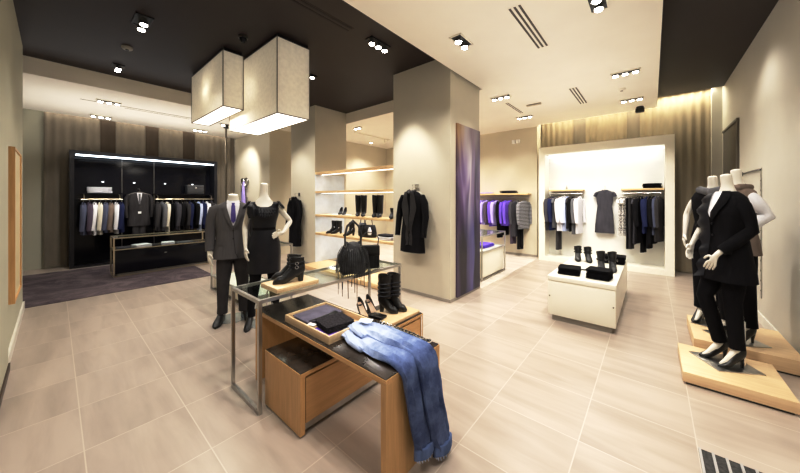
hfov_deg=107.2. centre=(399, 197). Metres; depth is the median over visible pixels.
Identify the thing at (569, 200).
shirt
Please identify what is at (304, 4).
ceiling vent
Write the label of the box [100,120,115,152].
curtain
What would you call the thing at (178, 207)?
jacket
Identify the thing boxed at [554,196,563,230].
shirt
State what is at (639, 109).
dome camera
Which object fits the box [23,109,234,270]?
wall
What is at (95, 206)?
shirt
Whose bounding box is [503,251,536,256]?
baseboard
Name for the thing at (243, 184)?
scarf
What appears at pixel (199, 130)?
recessed light
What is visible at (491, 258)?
display table
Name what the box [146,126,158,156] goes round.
curtain
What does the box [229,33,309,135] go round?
pendant lamp
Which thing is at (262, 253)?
mannequin
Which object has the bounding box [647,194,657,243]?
coat
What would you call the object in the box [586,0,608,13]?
recessed light
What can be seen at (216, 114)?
diffuser
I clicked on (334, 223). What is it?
boot
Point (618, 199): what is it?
blouse
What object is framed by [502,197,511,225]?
jumper
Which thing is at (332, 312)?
leather strap
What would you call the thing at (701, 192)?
mannequin
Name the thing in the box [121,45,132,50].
smoke detector
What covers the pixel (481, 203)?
jumper
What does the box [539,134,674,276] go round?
display niche
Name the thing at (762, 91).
wall
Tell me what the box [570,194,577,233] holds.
shirt
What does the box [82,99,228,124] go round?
trim
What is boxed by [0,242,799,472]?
floor
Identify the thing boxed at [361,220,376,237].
leather handbag
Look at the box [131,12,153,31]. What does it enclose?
recessed light
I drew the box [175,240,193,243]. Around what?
trousers
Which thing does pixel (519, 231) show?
trousers
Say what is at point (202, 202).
jacket
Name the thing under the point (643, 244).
trousers
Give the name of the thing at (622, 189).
shelf
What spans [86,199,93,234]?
jacket
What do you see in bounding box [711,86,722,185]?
trim
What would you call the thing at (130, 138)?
curtain
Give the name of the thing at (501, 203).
shirt
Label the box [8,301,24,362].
baseboard
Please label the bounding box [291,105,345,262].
column
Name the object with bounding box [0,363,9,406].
trim
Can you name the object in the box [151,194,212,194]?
shelf
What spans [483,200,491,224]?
jumper
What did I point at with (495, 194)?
wall shelf
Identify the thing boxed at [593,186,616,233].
dress
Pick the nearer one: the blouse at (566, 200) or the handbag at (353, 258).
the handbag at (353, 258)
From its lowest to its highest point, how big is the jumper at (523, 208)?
0.799 m
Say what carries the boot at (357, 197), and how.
on the shelving at (329, 190)
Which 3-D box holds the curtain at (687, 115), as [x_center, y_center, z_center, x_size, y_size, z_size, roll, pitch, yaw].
[5.576,-0.320,6.021,1.060,3.600,0.030,0,0,41]
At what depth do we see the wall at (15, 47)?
3.25 m
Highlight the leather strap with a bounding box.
[309,311,337,321]
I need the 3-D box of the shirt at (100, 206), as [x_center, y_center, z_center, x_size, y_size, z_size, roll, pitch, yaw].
[-6.612,0.409,6.502,0.514,0.779,0.115,0,0,42]
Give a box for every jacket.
[79,199,86,234]
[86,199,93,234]
[101,202,108,232]
[107,202,113,232]
[118,199,124,232]
[124,189,153,235]
[153,202,160,230]
[160,202,167,230]
[174,202,181,229]
[179,200,185,228]
[184,202,190,228]
[189,199,193,228]
[192,201,199,227]
[201,201,206,227]
[495,198,508,235]
[640,194,647,233]
[652,196,657,234]
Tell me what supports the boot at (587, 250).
on the plinth
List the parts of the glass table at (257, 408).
leg, leg, frame, leg, leg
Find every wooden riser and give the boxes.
[261,275,318,293]
[366,306,419,325]
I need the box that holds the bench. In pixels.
[265,305,422,437]
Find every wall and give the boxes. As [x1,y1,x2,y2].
[8,0,22,347]
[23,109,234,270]
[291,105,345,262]
[346,142,385,241]
[386,125,540,256]
[723,0,799,353]
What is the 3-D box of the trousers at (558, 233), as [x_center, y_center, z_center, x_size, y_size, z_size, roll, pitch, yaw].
[3.794,0.559,7.043,0.240,1.338,0.063,0,0,-29]
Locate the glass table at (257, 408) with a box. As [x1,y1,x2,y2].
[231,260,400,415]
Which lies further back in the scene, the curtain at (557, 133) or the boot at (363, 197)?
the curtain at (557, 133)
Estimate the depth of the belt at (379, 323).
1.92 m
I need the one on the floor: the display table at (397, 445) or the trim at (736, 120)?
the display table at (397, 445)
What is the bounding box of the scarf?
[241,178,247,202]
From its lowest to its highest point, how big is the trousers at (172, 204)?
0.818 m
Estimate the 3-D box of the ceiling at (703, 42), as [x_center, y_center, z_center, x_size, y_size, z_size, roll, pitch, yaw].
[2.028,-2.150,1.391,1.122,0.200,11.150,0,0,41]
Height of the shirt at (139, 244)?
0.058 m
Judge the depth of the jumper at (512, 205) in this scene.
7.49 m
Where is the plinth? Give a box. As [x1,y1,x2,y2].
[547,253,627,332]
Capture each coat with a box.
[285,193,302,246]
[395,184,428,253]
[632,196,642,242]
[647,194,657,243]
[654,196,663,241]
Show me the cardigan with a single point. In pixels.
(335, 322)
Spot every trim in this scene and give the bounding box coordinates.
[0,0,7,390]
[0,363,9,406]
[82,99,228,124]
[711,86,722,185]
[722,118,738,168]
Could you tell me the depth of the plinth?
3.46 m
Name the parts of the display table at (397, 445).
panel, panel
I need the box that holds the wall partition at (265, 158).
[234,130,290,253]
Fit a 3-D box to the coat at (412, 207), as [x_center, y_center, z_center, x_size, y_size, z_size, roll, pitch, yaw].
[0.193,0.300,4.507,0.603,1.040,0.248,0,0,41]
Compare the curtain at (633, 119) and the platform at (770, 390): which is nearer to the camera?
the platform at (770, 390)
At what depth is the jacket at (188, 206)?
7.56 m
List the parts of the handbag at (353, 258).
handle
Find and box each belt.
[372,319,431,342]
[379,323,426,340]
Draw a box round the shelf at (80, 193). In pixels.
[80,193,122,193]
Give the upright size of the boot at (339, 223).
0.275 m
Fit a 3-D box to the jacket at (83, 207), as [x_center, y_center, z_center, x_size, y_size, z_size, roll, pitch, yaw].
[-6.777,0.399,6.308,0.544,0.759,0.116,0,0,43]
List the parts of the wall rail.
bracket arm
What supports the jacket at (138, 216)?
hanging from the tall cabinet
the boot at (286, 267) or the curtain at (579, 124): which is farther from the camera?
the curtain at (579, 124)
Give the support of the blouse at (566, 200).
hanging from the display niche
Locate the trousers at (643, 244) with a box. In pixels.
[640,198,646,252]
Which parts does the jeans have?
leg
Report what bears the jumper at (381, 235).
on the jumper at (380, 237)
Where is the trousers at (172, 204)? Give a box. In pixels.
[170,199,174,230]
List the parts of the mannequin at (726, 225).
steel plate, support rod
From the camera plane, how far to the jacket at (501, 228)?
7.70 m
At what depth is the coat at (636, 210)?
5.96 m
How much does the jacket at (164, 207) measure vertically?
0.779 m
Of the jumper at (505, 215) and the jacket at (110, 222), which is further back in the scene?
the jumper at (505, 215)
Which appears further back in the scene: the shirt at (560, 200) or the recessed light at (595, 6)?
the shirt at (560, 200)
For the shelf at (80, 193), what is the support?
attached to the tall cabinet
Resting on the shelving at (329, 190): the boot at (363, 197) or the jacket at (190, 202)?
the boot at (363, 197)
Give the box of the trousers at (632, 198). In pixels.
[632,198,634,244]
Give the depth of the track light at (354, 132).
8.54 m
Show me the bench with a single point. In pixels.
(304, 383)
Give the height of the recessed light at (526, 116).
0.040 m
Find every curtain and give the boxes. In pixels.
[44,112,99,267]
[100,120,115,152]
[116,122,145,155]
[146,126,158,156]
[159,128,182,158]
[183,131,194,159]
[195,133,233,204]
[541,120,573,147]
[574,118,585,143]
[586,112,626,142]
[627,111,639,138]
[640,88,710,272]
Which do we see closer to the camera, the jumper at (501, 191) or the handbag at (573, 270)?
the handbag at (573, 270)
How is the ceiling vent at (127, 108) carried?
in the ceiling at (584, 48)
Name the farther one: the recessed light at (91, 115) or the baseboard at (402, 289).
the recessed light at (91, 115)
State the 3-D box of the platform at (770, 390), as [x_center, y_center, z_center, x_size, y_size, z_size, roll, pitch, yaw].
[2.709,1.450,2.433,0.580,0.100,0.620,0,0,41]
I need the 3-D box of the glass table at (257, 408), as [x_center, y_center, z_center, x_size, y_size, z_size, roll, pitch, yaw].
[-0.667,1.105,2.768,0.494,0.790,1.520,0,0,41]
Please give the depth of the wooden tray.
2.06 m
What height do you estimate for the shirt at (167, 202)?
0.839 m
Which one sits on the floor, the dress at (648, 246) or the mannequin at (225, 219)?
the mannequin at (225, 219)
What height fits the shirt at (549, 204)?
0.879 m
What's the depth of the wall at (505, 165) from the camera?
7.87 m
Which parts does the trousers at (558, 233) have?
leg, leg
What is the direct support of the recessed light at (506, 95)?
in the ceiling at (584, 48)
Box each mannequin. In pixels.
[205,194,253,328]
[242,183,291,332]
[682,176,726,330]
[685,174,765,375]
[703,169,775,347]
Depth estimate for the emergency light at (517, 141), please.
7.74 m
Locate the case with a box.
[185,185,203,193]
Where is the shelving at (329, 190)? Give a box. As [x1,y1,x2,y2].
[305,165,392,289]
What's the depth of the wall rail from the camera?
3.54 m
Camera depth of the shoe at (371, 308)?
2.81 m
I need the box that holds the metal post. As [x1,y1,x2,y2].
[223,125,228,200]
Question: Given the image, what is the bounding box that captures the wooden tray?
[285,302,369,344]
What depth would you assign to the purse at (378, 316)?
2.60 m
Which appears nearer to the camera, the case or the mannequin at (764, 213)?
the mannequin at (764, 213)
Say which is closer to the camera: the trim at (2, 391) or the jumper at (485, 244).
the trim at (2, 391)
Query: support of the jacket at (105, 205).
hanging from the tall cabinet
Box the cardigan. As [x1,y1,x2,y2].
[315,312,354,333]
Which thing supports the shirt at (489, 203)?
hanging from the wall shelf at (495, 194)
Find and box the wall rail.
[742,168,761,297]
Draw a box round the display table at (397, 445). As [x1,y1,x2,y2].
[256,294,438,472]
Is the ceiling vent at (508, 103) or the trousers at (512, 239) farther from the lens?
the trousers at (512, 239)
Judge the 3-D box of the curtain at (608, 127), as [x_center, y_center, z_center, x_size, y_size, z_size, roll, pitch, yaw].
[4.710,-0.320,6.762,0.780,3.600,0.029,0,0,41]
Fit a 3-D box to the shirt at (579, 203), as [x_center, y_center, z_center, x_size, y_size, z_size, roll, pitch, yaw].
[4.118,0.349,6.765,0.514,0.919,0.115,0,0,-39]
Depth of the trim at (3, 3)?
2.33 m
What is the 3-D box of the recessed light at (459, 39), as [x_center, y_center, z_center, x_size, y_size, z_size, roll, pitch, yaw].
[0.703,-1.770,3.371,0.140,0.060,0.300,0,0,41]
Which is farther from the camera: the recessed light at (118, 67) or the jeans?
the recessed light at (118, 67)
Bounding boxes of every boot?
[271,254,301,279]
[273,257,304,284]
[326,220,336,232]
[331,221,341,233]
[343,222,354,235]
[355,195,360,215]
[360,195,366,216]
[372,195,377,217]
[376,195,383,217]
[378,273,397,313]
[387,272,406,311]
[389,208,392,218]
[574,246,581,261]
[583,246,592,262]
[596,251,605,267]
[607,251,617,272]
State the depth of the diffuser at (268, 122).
4.19 m
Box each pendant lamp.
[191,47,243,125]
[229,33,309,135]
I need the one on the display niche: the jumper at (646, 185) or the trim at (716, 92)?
the jumper at (646, 185)
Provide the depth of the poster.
4.55 m
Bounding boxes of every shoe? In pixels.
[357,297,369,317]
[365,294,376,312]
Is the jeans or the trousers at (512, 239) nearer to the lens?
the jeans
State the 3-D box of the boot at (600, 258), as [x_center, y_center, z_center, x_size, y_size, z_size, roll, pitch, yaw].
[2.656,0.832,3.892,0.111,0.245,0.245,0,0,30]
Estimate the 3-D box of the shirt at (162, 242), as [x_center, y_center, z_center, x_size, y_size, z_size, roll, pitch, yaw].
[-4.971,0.959,6.319,0.224,0.058,0.245,0,0,-44]
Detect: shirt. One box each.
[86,187,112,192]
[91,202,97,234]
[97,199,102,234]
[113,199,118,233]
[131,243,151,247]
[161,241,174,244]
[165,200,170,231]
[197,201,202,229]
[205,199,210,212]
[487,199,496,225]
[490,200,498,224]
[499,199,507,225]
[543,196,552,229]
[547,194,555,229]
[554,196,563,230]
[558,195,564,230]
[562,195,568,230]
[567,194,574,231]
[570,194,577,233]
[574,194,585,233]
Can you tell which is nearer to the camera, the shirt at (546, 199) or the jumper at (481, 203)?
the shirt at (546, 199)
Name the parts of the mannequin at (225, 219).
glass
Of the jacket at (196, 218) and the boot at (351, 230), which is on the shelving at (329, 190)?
the boot at (351, 230)
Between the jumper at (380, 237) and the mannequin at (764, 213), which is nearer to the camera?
the mannequin at (764, 213)
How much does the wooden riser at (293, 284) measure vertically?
0.036 m
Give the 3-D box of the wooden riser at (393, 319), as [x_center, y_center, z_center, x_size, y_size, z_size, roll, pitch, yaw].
[-0.063,1.080,2.744,0.302,0.030,0.422,0,0,41]
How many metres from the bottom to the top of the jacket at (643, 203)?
0.819 m
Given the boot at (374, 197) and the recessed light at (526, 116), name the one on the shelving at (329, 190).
the boot at (374, 197)
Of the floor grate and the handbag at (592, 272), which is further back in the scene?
the handbag at (592, 272)
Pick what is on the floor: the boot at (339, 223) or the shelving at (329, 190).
the shelving at (329, 190)
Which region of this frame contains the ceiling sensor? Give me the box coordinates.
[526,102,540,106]
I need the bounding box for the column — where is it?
[393,60,478,299]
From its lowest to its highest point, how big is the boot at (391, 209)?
0.185 m
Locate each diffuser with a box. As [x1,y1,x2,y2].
[193,106,240,124]
[232,113,304,134]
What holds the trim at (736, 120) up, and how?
attached to the wall at (762, 91)
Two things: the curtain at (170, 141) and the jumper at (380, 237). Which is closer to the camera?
the jumper at (380, 237)
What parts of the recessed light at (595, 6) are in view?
bulb, bulb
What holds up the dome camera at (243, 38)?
attached to the ceiling at (352, 75)
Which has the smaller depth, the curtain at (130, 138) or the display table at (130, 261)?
the display table at (130, 261)
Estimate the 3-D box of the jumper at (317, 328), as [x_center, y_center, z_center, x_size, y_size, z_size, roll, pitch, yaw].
[-0.467,0.895,2.024,0.170,0.024,0.190,0,0,35]
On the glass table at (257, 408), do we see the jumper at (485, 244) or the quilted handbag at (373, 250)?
the quilted handbag at (373, 250)
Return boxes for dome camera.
[238,34,247,42]
[635,106,644,112]
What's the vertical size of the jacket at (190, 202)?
0.779 m
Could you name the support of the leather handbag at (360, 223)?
on the shelving at (329, 190)
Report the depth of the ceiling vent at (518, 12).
3.07 m
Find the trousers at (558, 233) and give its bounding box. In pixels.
[556,198,561,249]
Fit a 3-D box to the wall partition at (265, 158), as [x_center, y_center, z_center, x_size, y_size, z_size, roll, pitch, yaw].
[-4.031,-0.150,8.638,2.350,3.300,0.700,0,0,41]
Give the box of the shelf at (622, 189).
[621,188,663,190]
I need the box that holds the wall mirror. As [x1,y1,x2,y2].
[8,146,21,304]
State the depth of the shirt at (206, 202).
7.91 m
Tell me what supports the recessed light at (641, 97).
in the ceiling at (584, 48)
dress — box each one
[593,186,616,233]
[631,196,638,243]
[646,194,652,248]
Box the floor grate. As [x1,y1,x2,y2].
[698,447,761,472]
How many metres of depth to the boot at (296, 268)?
2.35 m
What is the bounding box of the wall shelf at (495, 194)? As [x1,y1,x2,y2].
[480,193,530,197]
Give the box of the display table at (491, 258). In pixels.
[480,229,505,281]
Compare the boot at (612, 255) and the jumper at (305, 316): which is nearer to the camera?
the jumper at (305, 316)
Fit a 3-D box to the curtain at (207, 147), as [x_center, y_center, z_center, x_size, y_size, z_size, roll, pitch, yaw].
[-5.427,-0.235,8.673,0.033,3.430,1.020,0,0,41]
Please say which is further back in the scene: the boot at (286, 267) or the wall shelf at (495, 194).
the wall shelf at (495, 194)
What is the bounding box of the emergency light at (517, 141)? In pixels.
[512,139,519,143]
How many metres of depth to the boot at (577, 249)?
4.50 m
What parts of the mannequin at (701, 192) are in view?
steel plate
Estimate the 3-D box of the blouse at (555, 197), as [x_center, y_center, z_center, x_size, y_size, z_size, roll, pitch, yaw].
[3.748,0.299,7.082,0.451,0.819,0.087,0,0,-33]
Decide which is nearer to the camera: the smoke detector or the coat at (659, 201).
the smoke detector
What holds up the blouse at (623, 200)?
hanging from the display niche
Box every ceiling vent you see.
[127,108,187,118]
[289,0,353,31]
[505,102,523,112]
[507,3,548,48]
[568,87,587,103]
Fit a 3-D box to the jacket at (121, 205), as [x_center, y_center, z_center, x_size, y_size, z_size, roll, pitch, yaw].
[-6.391,0.399,6.761,0.116,0.759,0.544,0,0,-44]
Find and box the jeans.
[341,318,451,462]
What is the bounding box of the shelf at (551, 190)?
[549,189,584,191]
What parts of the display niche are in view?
hanging rail, hanging rail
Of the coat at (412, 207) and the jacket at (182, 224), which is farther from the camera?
the jacket at (182, 224)
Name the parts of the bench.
panel, drawer, panel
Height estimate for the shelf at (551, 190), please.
0.040 m
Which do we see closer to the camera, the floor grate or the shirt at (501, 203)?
the floor grate
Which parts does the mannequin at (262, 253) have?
glass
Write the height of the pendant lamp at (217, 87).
0.811 m
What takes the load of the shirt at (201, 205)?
hanging from the tall cabinet
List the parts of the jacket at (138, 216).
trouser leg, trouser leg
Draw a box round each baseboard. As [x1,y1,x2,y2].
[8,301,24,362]
[401,286,479,302]
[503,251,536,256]
[758,311,776,330]
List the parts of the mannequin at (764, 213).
steel plate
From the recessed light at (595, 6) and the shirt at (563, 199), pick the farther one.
the shirt at (563, 199)
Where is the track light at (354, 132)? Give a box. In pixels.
[354,132,389,142]
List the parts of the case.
lid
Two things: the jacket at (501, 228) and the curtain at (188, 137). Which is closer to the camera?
the jacket at (501, 228)
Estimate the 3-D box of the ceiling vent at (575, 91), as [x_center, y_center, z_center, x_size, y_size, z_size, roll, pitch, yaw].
[3.154,-1.797,5.210,0.135,0.006,1.040,0,0,41]
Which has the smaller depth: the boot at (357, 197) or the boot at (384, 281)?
the boot at (384, 281)
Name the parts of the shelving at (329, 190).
panel, board, shelf, shelf, shelf, shelf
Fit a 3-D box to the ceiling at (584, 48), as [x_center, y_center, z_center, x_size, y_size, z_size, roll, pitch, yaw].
[-2.189,-2.025,4.960,9.928,0.450,11.100,0,0,41]
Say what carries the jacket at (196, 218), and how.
hanging from the tall cabinet
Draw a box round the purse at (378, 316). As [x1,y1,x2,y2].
[368,312,386,320]
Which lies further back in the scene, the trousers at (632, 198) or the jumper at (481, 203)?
the jumper at (481, 203)
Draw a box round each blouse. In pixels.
[551,194,558,227]
[565,194,570,228]
[616,194,622,235]
[620,194,627,235]
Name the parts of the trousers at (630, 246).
leg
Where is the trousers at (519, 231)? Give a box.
[516,198,522,248]
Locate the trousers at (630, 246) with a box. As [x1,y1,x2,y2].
[628,198,633,248]
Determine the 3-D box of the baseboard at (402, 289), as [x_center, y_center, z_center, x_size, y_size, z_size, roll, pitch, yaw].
[0.606,1.478,4.920,1.110,0.045,0.950,0,0,41]
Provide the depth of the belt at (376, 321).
2.00 m
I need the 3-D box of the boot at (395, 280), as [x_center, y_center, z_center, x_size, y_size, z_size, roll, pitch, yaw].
[-0.031,0.890,2.801,0.201,0.350,0.121,0,0,19]
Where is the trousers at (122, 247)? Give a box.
[116,246,130,248]
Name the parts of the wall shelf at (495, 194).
hanging rail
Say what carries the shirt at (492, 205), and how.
hanging from the wall shelf at (495, 194)
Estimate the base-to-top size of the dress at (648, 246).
1.119 m
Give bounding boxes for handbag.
[335,220,369,298]
[358,220,365,235]
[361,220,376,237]
[362,232,379,268]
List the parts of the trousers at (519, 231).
leg, leg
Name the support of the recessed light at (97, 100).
in the ceiling at (584, 48)
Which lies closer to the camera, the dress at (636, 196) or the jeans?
the jeans
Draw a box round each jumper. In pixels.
[293,304,341,325]
[315,327,341,335]
[377,234,392,236]
[377,236,392,240]
[480,200,487,223]
[480,242,494,247]
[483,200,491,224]
[500,191,517,192]
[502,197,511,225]
[508,200,518,236]
[516,197,531,228]
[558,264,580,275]
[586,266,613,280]
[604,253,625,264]
[642,183,661,187]
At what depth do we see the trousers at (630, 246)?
6.11 m
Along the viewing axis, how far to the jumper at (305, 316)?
2.21 m
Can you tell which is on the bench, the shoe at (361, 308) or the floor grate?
the shoe at (361, 308)
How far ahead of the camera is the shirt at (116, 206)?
6.53 m
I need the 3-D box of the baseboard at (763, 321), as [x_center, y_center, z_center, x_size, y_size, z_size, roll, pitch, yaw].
[2.411,1.445,1.294,0.015,0.110,11.100,0,0,41]
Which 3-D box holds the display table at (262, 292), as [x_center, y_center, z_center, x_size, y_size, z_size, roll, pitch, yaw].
[-2.308,1.070,4.496,1.650,0.860,0.520,0,0,41]
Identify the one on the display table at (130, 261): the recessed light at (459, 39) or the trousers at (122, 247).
the trousers at (122, 247)
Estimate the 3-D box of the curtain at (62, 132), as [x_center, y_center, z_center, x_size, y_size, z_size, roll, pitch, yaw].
[-7.246,-0.235,6.544,0.034,3.430,0.840,0,0,41]
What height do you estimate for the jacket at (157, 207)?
0.779 m
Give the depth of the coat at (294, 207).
6.70 m
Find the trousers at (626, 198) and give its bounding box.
[626,198,627,248]
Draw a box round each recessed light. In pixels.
[90,114,111,118]
[96,98,121,105]
[111,63,124,71]
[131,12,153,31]
[192,128,207,131]
[365,36,390,52]
[449,33,472,49]
[490,94,510,100]
[516,115,532,119]
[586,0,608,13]
[610,67,640,77]
[620,96,643,102]
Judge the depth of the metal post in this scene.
7.26 m
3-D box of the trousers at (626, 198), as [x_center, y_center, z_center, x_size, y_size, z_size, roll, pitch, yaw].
[4.791,0.474,6.192,0.240,1.168,0.062,0,0,-40]
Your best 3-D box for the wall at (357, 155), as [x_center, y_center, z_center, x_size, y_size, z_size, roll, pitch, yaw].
[-2.175,-0.300,10.734,2.450,3.600,2.300,0,0,41]
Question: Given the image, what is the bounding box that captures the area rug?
[23,265,210,307]
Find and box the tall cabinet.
[69,149,216,268]
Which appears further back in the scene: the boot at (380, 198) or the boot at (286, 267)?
the boot at (380, 198)
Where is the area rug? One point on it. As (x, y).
(60, 286)
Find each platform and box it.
[678,343,799,414]
[687,315,799,376]
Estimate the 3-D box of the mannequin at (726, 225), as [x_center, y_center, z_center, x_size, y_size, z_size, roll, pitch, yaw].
[2.740,0.597,2.527,0.355,1.605,0.450,0,0,11]
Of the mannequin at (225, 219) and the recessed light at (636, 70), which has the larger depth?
the recessed light at (636, 70)
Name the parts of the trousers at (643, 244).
leg, leg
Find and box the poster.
[456,123,479,297]
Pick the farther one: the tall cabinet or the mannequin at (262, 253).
the tall cabinet
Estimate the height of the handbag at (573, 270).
0.086 m
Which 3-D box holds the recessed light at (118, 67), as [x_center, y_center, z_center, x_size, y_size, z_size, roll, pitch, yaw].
[-4.383,-2.015,4.585,0.200,0.070,0.140,0,0,41]
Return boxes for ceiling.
[13,0,434,113]
[23,0,662,148]
[658,0,778,96]
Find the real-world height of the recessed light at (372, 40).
0.070 m
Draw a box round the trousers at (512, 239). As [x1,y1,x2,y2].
[510,198,515,243]
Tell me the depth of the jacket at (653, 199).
5.75 m
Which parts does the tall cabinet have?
hanging rail, hanging rail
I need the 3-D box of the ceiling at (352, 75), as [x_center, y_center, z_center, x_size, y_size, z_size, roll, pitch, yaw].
[-2.967,-2.150,3.455,4.720,0.200,7.800,0,0,41]
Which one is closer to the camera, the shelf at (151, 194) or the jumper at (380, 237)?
the jumper at (380, 237)
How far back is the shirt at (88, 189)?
6.60 m
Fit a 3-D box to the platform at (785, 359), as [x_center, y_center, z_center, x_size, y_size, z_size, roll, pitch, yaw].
[3.358,1.430,2.938,0.670,0.140,0.770,0,0,41]

